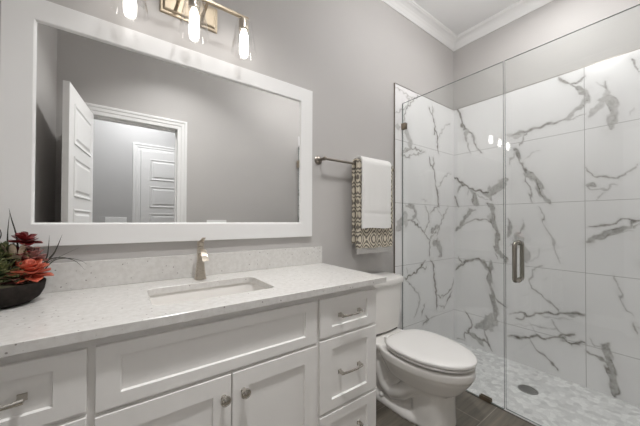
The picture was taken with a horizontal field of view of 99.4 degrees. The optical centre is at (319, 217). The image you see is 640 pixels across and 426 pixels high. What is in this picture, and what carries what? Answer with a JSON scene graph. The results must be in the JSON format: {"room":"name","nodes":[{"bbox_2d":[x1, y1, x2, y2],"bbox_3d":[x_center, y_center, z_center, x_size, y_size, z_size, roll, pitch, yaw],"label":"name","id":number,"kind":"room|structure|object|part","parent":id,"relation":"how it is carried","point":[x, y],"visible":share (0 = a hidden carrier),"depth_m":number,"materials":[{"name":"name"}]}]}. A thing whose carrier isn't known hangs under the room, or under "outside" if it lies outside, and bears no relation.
{"room":"bathroom","nodes":[
{"label":"bathroom","id":0,"kind":"room"},
{"bbox_2d":[0,277,45,308],"bbox_3d":[-1.001,0.237,0.840,0.217,0.068,0.217,1,-1,-36],"label":"bowl","id":1,"kind":"object","parent":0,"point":[20,291],"depth_m":0.82,"materials":[{"name":"black ceramic"}]},
{"bbox_2d":[0,0,453,339],"bbox_3d":[0.044,-0.263,1.821,3.304,3.093,0.108,1,-1,-36],"label":"wall","id":2,"kind":"structure","parent":0,"point":[351,54],"depth_m":1.91,"materials":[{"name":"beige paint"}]},
{"bbox_2d":[0,0,312,246],"bbox_3d":[-0.574,-0.340,1.304,1.286,0.898,0.021,1,-1,-36],"label":"wall mirror","id":3,"kind":"object","parent":2,"relation":"attached to","point":[111,133],"visible":0.97,"depth_m":1.15,"materials":[{"name":"white paint"}]},
{"bbox_2d":[34,23,299,222],"bbox_3d":[-0.576,-0.340,1.306,1.125,0.736,0.006,1,-1,-36],"label":"mirror glass","id":4,"kind":"object","parent":3,"relation":"attached to","point":[124,132],"depth_m":1.19,"materials":[{"name":"silver mirror"}]},
{"bbox_2d":[41,246,321,293],"bbox_3d":[-0.588,0.226,1.291,1.469,0.105,0.020,1,-1,-36],"label":"backsplash","id":5,"kind":"structure","parent":2,"relation":"attached to","point":[67,276],"depth_m":1.20,"materials":[{"name":"stone"}]},
{"bbox_2d":[110,0,256,55],"bbox_3d":[-0.571,-0.924,1.213,0.580,0.243,0.180,1,-1,-36],"label":"vanity light","id":6,"kind":"object","parent":2,"relation":"attached to","point":[196,13],"visible":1,"depth_m":1.26,"materials":[{"name":"metal"}]},
{"bbox_3d":[-0.740,-0.872,1.057,0.040,0.093,0.040,1,-1,-36],"label":"bulb","id":7,"kind":"part","parent":6,"relation":"part of","materials":[{"name":"white glass"}]},
{"bbox_2d":[188,0,199,12],"bbox_3d":[-0.552,-0.946,1.193,0.047,0.066,0.047,1,-1,-36],"label":"socket","id":8,"kind":"object","parent":6,"relation":"attached to","point":[194,5],"depth_m":1.18,"materials":[{"name":"gold metal"}]},
{"bbox_3d":[-0.553,-0.881,1.193,0.125,0.157,0.125,1,-1,-36],"label":"lamp shade","id":9,"kind":"part","parent":6,"relation":"part of","materials":[{"name":"clear glass"}]},
{"bbox_3d":[-0.553,-0.870,1.193,0.040,0.093,0.040,1,-1,-36],"label":"bulb","id":10,"kind":"part","parent":6,"relation":"part of","materials":[{"name":"white glass"}]},
{"bbox_3d":[-0.536,-0.978,1.268,0.014,0.014,0.101,1,-1,-36],"label":"arm","id":11,"kind":"part","parent":6,"relation":"part of","materials":[{"name":"metal"}]},
{"bbox_3d":[-0.371,-0.879,1.324,0.125,0.157,0.125,1,-1,-36],"label":"lamp shade","id":12,"kind":"part","parent":6,"relation":"part of","materials":[{"name":"clear glass"}]},
{"bbox_2d":[239,18,248,32],"bbox_3d":[-0.371,-0.944,1.325,0.047,0.066,0.047,1,-1,-36],"label":"socket","id":13,"kind":"object","parent":6,"relation":"attached to","point":[243,22],"depth_m":1.31,"materials":[{"name":"gold metal"}]},
{"bbox_3d":[-0.371,-0.868,1.324,0.040,0.093,0.040,1,-1,-36],"label":"bulb","id":14,"kind":"part","parent":6,"relation":"part of","materials":[{"name":"white glass"}]},
{"bbox_2d":[315,156,394,171],"bbox_3d":[0.273,-0.362,1.880,0.696,0.054,0.082,1,-1,-36],"label":"towel bar","id":15,"kind":"object","parent":2,"relation":"attached to","point":[318,160],"visible":0.59,"depth_m":1.71,"materials":[{"name":"silver metal"}]},
{"bbox_3d":[0.012,-0.365,1.692,0.054,0.054,0.082,1,-1,-36],"label":"post","id":16,"kind":"part","parent":15,"relation":"part of","materials":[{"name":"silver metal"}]},
{"bbox_3d":[0.289,-0.363,1.857,0.650,0.017,0.017,1,-1,-36],"label":"rail","id":17,"kind":"part","parent":15,"relation":"part of","materials":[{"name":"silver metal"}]},
{"bbox_2d":[352,158,392,253],"bbox_3d":[0.378,-0.076,1.915,0.354,0.642,0.069,1,-1,-36],"label":"bath towel","id":18,"kind":"object","parent":15,"relation":"hanging from","point":[367,240],"visible":0.38,"depth_m":1.83,"materials":[{"name":"beige fabric"}]},
{"bbox_2d":[354,156,390,228],"bbox_3d":[0.370,-0.172,1.911,0.290,0.492,0.108,1,-1,-36],"label":"hand towel","id":19,"kind":"object","parent":18,"relation":"on","point":[376,173],"visible":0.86,"depth_m":1.86,"materials":[{"name":"white fabric"}]},
{"bbox_2d":[394,83,452,273],"bbox_3d":[0.955,0.036,2.415,0.906,2.214,0.010,1,-1,-36],"label":"trim","id":20,"kind":"structure","parent":2,"relation":"attached to","point":[394,83],"depth_m":2.15,"materials":[{"name":"silver metal"}]},
{"bbox_2d":[401,61,504,408],"bbox_3d":[0.881,0.101,1.908,0.025,2.069,0.726,1,-1,-36],"label":"shower panel","id":21,"kind":"object","parent":2,"relation":"attached to","point":[403,125],"visible":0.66,"depth_m":1.70,"materials":[{"name":"clear glass"}]},
{"bbox_2d":[381,0,552,51],"bbox_3d":[0.559,-1.723,1.131,3.104,0.086,1.650,1,-1,-36],"label":"trim","id":22,"kind":"structure","parent":2,"relation":"attached to","point":[409,9],"depth_m":2.35,"materials":[{"name":"white paint"}]},
{"bbox_2d":[376,391,533,425],"bbox_3d":[0.174,1.173,0.829,2.380,0.100,1.650,1,-1,-36],"label":"floor","id":23,"kind":"structure","parent":0,"point":[471,410],"depth_m":1.55,"materials":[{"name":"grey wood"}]},
{"bbox_2d":[0,285,375,425],"bbox_3d":[-0.450,0.713,1.061,1.421,0.820,0.546,1,-1,-36],"label":"vanity cabinet","id":24,"kind":"object","parent":23,"relation":"on","point":[311,361],"visible":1,"depth_m":0.86,"materials":[{"name":"paint"}]},
{"bbox_3d":[-0.704,0.402,0.563,0.128,0.018,0.032,1,-1,-36],"label":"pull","id":25,"kind":"part","parent":24,"relation":"part of","materials":[{"name":"silver metal"}]},
{"bbox_3d":[-0.718,0.402,0.583,0.331,0.156,0.016,1,-1,-36],"label":"drawer","id":26,"kind":"part","parent":24,"relation":"part of","materials":[{"name":"paint"}]},
{"bbox_3d":[-0.719,0.641,0.580,0.331,0.294,0.016,1,-1,-36],"label":"drawer","id":27,"kind":"part","parent":24,"relation":"part of","materials":[{"name":"paint"}]},
{"bbox_3d":[-0.433,0.756,0.786,0.344,0.499,0.016,1,-1,-36],"label":"door","id":28,"kind":"part","parent":24,"relation":"part of","materials":[{"name":"paint"}]},
{"bbox_2d":[0,246,385,357],"bbox_3d":[-0.436,0.237,1.081,1.469,0.131,0.538,1,-1,-36],"label":"countertop","id":29,"kind":"structure","parent":24,"relation":"on","point":[107,298],"depth_m":1.01,"materials":[{"name":"stone"}]},
{"bbox_2d":[0,210,85,308],"bbox_3d":[-0.992,0.121,0.877,0.217,0.302,0.291,0,-1,14],"label":"succulent planter","id":30,"kind":"object","parent":29,"relation":"on","point":[22,268],"visible":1,"depth_m":0.85,"materials":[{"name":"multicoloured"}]},
{"bbox_3d":[-0.992,0.093,0.886,0.036,0.247,0.009,0,-1,-15],"label":"grass blade","id":31,"kind":"part","parent":30,"relation":"part of","materials":[{"name":"green plant"}]},
{"bbox_3d":[-0.933,0.138,0.930,0.013,0.161,0.070,0,-1,42],"label":"grass blade","id":32,"kind":"part","parent":30,"relation":"part of","materials":[{"name":"green plant"}]},
{"bbox_3d":[-0.905,0.179,0.950,0.134,0.078,0.010,1,-1,-41],"label":"grass blade","id":33,"kind":"part","parent":30,"relation":"part of","materials":[{"name":"green plant"}]},
{"bbox_2d":[194,237,208,279],"bbox_3d":[-0.521,0.182,1.202,0.047,0.191,0.121,1,-1,-36],"label":"faucet","id":34,"kind":"object","parent":29,"relation":"on","point":[202,255],"visible":1,"depth_m":1.22,"materials":[{"name":"silver metal"}]},
{"bbox_3d":[-0.530,0.108,1.216,0.030,0.043,0.075,1,-1,-36],"label":"lever handle","id":35,"kind":"part","parent":34,"relation":"part of","materials":[{"name":"silver metal"}]},
{"bbox_3d":[-0.516,0.162,1.196,0.027,0.046,0.105,1,-1,-36],"label":"spout","id":36,"kind":"part","parent":34,"relation":"part of","materials":[{"name":"silver metal"}]},
{"bbox_2d":[149,282,264,304],"bbox_3d":[-0.422,0.371,1.065,0.484,0.136,0.323,1,-1,-36],"label":"sink","id":37,"kind":"object","parent":29,"relation":"in","point":[188,295],"visible":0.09,"depth_m":1.17,"materials":[{"name":"white ceramic"}]},
{"bbox_3d":[-0.299,0.575,0.855,0.033,0.033,0.032,1,-1,-36],"label":"knob","id":38,"kind":"part","parent":24,"relation":"part of","materials":[{"name":"silver metal"}]},
{"bbox_3d":[-0.246,0.575,0.893,0.033,0.033,0.032,1,-1,-36],"label":"knob","id":39,"kind":"part","parent":24,"relation":"part of","materials":[{"name":"silver metal"}]},
{"bbox_3d":[-0.154,0.759,0.987,0.336,0.499,0.016,1,-1,-36],"label":"door","id":40,"kind":"part","parent":24,"relation":"part of","materials":[{"name":"paint"}]},
{"bbox_3d":[0.128,0.911,1.190,0.328,0.201,0.016,1,-1,-36],"label":"drawer","id":41,"kind":"part","parent":24,"relation":"part of","materials":[{"name":"paint"}]},
{"bbox_3d":[0.129,0.651,1.193,0.328,0.294,0.016,1,-1,-36],"label":"drawer","id":42,"kind":"part","parent":24,"relation":"part of","materials":[{"name":"paint"}]},
{"bbox_3d":[0.130,0.412,1.195,0.328,0.156,0.016,1,-1,-36],"label":"drawer","id":43,"kind":"part","parent":24,"relation":"part of","materials":[{"name":"paint"}]},
{"bbox_3d":[0.138,0.650,1.170,0.128,0.018,0.032,1,-1,-36],"label":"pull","id":44,"kind":"part","parent":24,"relation":"part of","materials":[{"name":"silver metal"}]},
{"bbox_3d":[0.139,0.412,1.172,0.128,0.018,0.032,1,-1,-36],"label":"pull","id":45,"kind":"part","parent":24,"relation":"part of","materials":[{"name":"silver metal"}]},
{"bbox_2d":[373,272,476,425],"bbox_3d":[0.509,0.769,1.622,0.518,0.728,0.766,1,-1,-36],"label":"toilet","id":46,"kind":"object","parent":23,"relation":"on","point":[420,374],"visible":0.84,"depth_m":1.50,"materials":[{"name":"white ceramic"}]},
{"bbox_3d":[0.392,0.606,1.864,0.400,0.313,0.191,1,-1,-36],"label":"tank","id":47,"kind":"part","parent":46,"relation":"part of","materials":[{"name":"white ceramic"}]},
{"bbox_3d":[0.394,0.428,1.864,0.418,0.042,0.208,1,-1,-36],"label":"tank lid","id":48,"kind":"part","parent":46,"relation":"part of","materials":[{"name":"white ceramic"}]},
{"bbox_3d":[0.550,0.954,1.639,0.375,0.359,0.724,1,-1,-36],"label":"bowl","id":49,"kind":"part","parent":46,"relation":"part of","materials":[{"name":"white ceramic"}]},
{"bbox_3d":[0.628,0.757,1.535,0.376,0.013,0.463,1,-1,-36],"label":"seat","id":50,"kind":"part","parent":46,"relation":"part of","materials":[{"name":"white plastic"}]},
{"bbox_3d":[0.627,0.734,1.536,0.384,0.024,0.474,1,-1,-36],"label":"lid","id":51,"kind":"part","parent":46,"relation":"part of","materials":[{"name":"white plastic"}]},
{"bbox_2d":[413,0,520,34],"bbox_3d":[0.588,-1.824,0.369,4.152,0.100,3.120,1,-1,-36],"label":"ceiling","id":52,"kind":"structure","parent":0,"point":[458,16],"depth_m":2.29,"materials":[{"name":"paint"}]},
{"bbox_2d":[466,391,537,425],"bbox_3d":[1.138,1.158,1.526,0.005,0.052,1.650,1,-1,-36],"label":"trim","id":53,"kind":"structure","parent":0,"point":[466,391],"depth_m":1.58,"materials":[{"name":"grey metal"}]},
{"bbox_2d":[453,340,639,425],"bbox_3d":[1.472,1.223,1.768,0.824,0.070,1.650,1,-1,-36],"label":"floor","id":54,"kind":"structure","parent":0,"point":[559,401],"depth_m":1.78,"materials":[{"name":"stone"}]},
{"bbox_2d":[518,384,538,394],"bbox_3d":[1.438,1.186,1.875,0.116,0.004,0.116,1,-1,-36],"label":"floor drain","id":55,"kind":"object","parent":54,"relation":"on","point":[527,389],"visible":1,"depth_m":1.87,"materials":[{"name":"grey metal"}]},
{"bbox_2d":[454,0,639,406],"bbox_3d":[1.883,-0.255,2.003,0.110,3.093,1.770,1,-1,-36],"label":"wall","id":56,"kind":"structure","parent":0,"point":[572,138],"depth_m":2.05,"materials":[{"name":"stone"}]},
{"bbox_2d":[456,48,639,109],"bbox_3d":[1.812,-1.071,2.027,0.012,0.003,1.642,1,-1,-36],"label":"trim","id":57,"kind":"structure","parent":56,"relation":"attached to","point":[639,48],"depth_m":1.97,"materials":[{"name":"silver metal"}]},
{"bbox_3d":[1.955,0.057,1.113,0.809,2.271,0.008,1,-1,-36],"label":"wall","id":58,"kind":"structure","parent":0,"visible":0},
{"bbox_2d":[505,4,639,425],"bbox_3d":[1.360,0.090,1.245,0.135,2.059,0.904,1,-1,-36],"label":"shower door","id":59,"kind":"structure","parent":58,"relation":"attached to","point":[515,279],"depth_m":1.54,"materials":[{"name":"clear glass"}]},
{"bbox_3d":[1.106,0.249,1.532,0.062,0.243,0.029,1,-1,-36],"label":"pull handle","id":60,"kind":"part","parent":59,"relation":"part of","materials":[{"name":"silver metal"}]},
{"bbox_3d":[1.165,0.249,1.574,0.062,0.243,0.029,1,-1,-36],"label":"pull handle","id":61,"kind":"part","parent":59,"relation":"part of","materials":[{"name":"silver metal"}]}
]}

